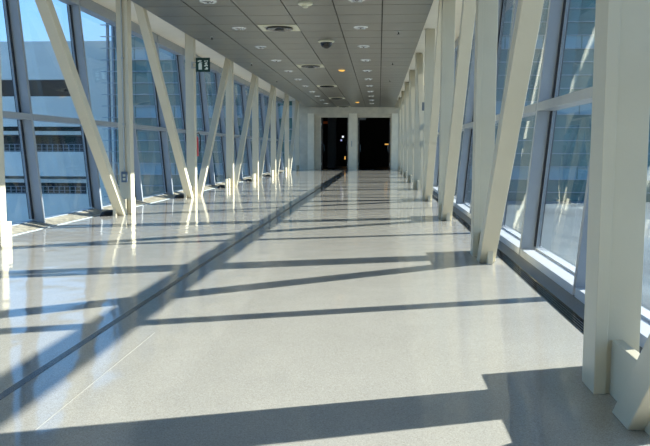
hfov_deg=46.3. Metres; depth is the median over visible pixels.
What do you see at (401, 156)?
steel column
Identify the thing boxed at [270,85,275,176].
steel column
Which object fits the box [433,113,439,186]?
window
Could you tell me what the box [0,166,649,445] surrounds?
floor
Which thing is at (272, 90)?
diagonal brace
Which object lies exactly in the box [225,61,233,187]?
steel column
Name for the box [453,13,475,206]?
window
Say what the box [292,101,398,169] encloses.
wall
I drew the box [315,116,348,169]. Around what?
door frame
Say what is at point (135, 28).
window
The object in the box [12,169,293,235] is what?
trim
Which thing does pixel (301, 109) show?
trim
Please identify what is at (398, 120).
steel column
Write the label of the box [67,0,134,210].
window
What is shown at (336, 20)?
ceiling
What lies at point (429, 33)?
steel column
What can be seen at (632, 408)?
diagonal brace
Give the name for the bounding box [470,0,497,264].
steel column
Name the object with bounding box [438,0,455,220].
steel column
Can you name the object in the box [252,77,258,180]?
steel column
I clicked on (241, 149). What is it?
diagonal brace
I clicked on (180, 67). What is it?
window
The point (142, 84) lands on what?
terminal building
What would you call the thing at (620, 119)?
steel column
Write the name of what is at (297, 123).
steel column
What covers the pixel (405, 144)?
steel column
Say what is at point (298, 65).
ceiling vent
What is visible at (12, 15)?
window
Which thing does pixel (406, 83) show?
diagonal brace
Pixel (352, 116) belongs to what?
trim
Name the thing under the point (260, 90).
window
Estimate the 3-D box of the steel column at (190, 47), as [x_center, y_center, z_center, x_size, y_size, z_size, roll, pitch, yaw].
[-3.084,-2.440,17.296,0.200,3.698,1.020,1,6,4]
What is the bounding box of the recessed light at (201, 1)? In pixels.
[199,0,216,3]
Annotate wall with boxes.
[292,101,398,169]
[321,118,388,165]
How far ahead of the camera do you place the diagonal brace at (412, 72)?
23.81 m
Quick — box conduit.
[120,0,127,181]
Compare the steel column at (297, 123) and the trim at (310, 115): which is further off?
the trim at (310, 115)
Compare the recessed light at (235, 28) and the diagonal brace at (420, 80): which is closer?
the recessed light at (235, 28)
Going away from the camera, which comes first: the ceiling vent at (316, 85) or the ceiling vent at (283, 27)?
the ceiling vent at (283, 27)
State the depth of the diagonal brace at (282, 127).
33.16 m
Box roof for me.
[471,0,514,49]
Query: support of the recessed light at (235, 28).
in the ceiling
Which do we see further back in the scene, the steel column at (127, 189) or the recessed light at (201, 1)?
the steel column at (127, 189)
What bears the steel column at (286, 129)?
on the floor
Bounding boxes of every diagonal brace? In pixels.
[35,0,127,215]
[133,2,193,197]
[197,57,230,195]
[234,74,256,185]
[259,85,274,179]
[276,93,288,175]
[289,100,298,171]
[399,98,400,155]
[402,91,404,168]
[405,82,408,181]
[410,70,414,187]
[416,53,423,197]
[424,0,441,200]
[441,0,475,219]
[477,0,543,262]
[612,334,649,429]
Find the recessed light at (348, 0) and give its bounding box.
[348,0,364,1]
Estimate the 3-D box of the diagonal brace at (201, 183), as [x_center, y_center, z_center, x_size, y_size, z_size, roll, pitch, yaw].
[-2.857,-2.680,19.785,0.152,3.696,4.012,1,6,4]
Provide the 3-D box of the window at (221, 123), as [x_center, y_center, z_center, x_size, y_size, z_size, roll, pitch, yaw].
[-3.209,-3.223,25.364,0.512,3.698,2.320,1,6,4]
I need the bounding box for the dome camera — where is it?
[318,40,334,48]
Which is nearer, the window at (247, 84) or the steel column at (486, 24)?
the steel column at (486, 24)
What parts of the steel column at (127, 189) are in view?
gusset plate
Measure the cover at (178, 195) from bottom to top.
0.075 m
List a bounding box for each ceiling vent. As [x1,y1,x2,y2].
[258,24,300,31]
[296,64,324,67]
[316,85,337,86]
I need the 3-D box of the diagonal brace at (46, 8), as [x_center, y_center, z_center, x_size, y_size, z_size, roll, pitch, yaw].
[-3.498,-1.808,10.770,0.152,3.696,3.643,1,6,4]
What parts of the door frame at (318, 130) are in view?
panel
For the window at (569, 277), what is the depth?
6.40 m
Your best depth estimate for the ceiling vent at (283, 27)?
14.05 m
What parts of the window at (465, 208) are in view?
sill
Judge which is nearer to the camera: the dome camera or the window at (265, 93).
the dome camera
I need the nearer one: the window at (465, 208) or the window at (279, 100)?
the window at (465, 208)
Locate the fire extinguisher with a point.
(198, 149)
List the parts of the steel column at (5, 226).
gusset plate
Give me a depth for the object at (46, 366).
4.75 m
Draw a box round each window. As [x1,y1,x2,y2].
[2,0,93,222]
[3,111,34,225]
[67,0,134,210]
[114,21,166,201]
[151,35,185,194]
[175,48,210,185]
[197,62,225,185]
[213,67,238,179]
[233,74,249,178]
[240,80,251,176]
[258,87,267,174]
[259,90,270,172]
[266,96,278,141]
[276,97,283,170]
[433,52,456,193]
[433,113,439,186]
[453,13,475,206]
[454,37,466,195]
[456,0,506,216]
[469,0,517,225]
[499,0,570,254]
[520,86,592,294]
[574,288,649,347]
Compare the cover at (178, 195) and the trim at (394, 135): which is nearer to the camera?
the cover at (178, 195)
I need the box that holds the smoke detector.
[298,1,312,7]
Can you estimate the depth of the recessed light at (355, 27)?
13.98 m
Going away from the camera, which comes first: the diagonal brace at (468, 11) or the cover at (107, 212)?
the diagonal brace at (468, 11)
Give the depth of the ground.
29.22 m
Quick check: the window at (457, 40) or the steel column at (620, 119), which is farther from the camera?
the window at (457, 40)
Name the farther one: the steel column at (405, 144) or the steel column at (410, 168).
the steel column at (405, 144)
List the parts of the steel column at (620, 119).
gusset plate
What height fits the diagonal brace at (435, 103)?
3.696 m
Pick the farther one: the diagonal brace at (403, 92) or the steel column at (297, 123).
the steel column at (297, 123)
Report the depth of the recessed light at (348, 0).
11.46 m
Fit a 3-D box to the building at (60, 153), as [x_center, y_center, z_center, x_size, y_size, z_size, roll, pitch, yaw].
[-42.548,-8.449,74.723,54.500,16.300,24.000,1,6,4]
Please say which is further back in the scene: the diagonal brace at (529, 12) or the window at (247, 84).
the window at (247, 84)
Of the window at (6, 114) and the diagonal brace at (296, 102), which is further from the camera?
the diagonal brace at (296, 102)
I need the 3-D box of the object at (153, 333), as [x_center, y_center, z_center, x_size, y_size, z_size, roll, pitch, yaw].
[-1.080,0.740,3.774,0.002,0.011,1.600,1,6,4]
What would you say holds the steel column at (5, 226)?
on the floor
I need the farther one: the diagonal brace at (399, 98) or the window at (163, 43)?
the diagonal brace at (399, 98)
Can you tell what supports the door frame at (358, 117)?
in the wall at (303, 117)
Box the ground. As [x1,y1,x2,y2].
[467,200,649,310]
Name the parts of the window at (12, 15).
sill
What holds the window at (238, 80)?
on the trim
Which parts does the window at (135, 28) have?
sill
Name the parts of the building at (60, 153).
railing, railing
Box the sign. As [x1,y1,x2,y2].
[191,58,209,71]
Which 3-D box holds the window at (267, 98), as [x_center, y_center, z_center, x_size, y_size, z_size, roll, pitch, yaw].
[-2.405,-4.318,36.682,0.512,3.698,2.320,1,6,4]
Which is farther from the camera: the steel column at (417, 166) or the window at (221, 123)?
the window at (221, 123)
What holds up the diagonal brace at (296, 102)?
on the floor
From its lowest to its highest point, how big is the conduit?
3.150 m
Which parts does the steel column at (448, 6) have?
gusset plate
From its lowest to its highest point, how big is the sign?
0.315 m
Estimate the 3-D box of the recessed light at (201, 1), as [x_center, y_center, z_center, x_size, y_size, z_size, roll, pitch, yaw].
[-1.787,-3.378,11.624,0.270,0.031,0.270,1,6,4]
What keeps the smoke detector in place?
attached to the ceiling
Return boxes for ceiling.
[131,0,432,106]
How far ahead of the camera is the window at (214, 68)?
21.98 m
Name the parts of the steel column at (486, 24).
gusset plate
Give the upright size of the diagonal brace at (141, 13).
3.696 m
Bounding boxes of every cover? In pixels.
[100,210,112,215]
[174,194,183,198]
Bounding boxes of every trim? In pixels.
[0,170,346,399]
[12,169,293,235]
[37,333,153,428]
[299,107,398,113]
[308,113,313,169]
[349,113,356,169]
[391,113,397,169]
[432,191,641,352]
[432,194,583,333]
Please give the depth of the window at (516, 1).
10.07 m
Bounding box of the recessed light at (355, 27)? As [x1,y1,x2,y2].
[354,26,367,28]
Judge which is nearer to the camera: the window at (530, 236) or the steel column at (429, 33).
the window at (530, 236)
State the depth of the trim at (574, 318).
6.05 m
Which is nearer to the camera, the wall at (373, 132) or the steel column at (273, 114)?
the steel column at (273, 114)
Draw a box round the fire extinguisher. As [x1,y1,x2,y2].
[197,133,200,155]
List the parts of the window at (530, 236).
sill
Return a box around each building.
[0,41,114,223]
[100,23,291,203]
[455,0,649,201]
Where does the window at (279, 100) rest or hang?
on the trim
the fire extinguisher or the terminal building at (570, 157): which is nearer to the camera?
the fire extinguisher
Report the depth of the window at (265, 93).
33.28 m
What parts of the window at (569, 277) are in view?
sill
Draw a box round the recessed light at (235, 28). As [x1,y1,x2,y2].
[232,27,245,29]
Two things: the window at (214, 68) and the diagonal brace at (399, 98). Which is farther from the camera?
the diagonal brace at (399, 98)
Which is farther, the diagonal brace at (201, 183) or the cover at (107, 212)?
the diagonal brace at (201, 183)
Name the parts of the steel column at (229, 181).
gusset plate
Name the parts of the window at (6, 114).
sill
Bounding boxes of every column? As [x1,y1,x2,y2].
[0,55,11,246]
[113,0,135,215]
[184,33,196,197]
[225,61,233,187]
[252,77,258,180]
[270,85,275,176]
[284,93,288,172]
[295,99,298,169]
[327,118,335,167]
[398,120,399,170]
[400,92,402,173]
[403,94,406,177]
[408,71,412,182]
[414,54,422,189]
[423,29,434,201]
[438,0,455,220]
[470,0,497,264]
[582,0,649,435]
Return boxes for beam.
[92,0,475,100]
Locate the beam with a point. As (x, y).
(162, 28)

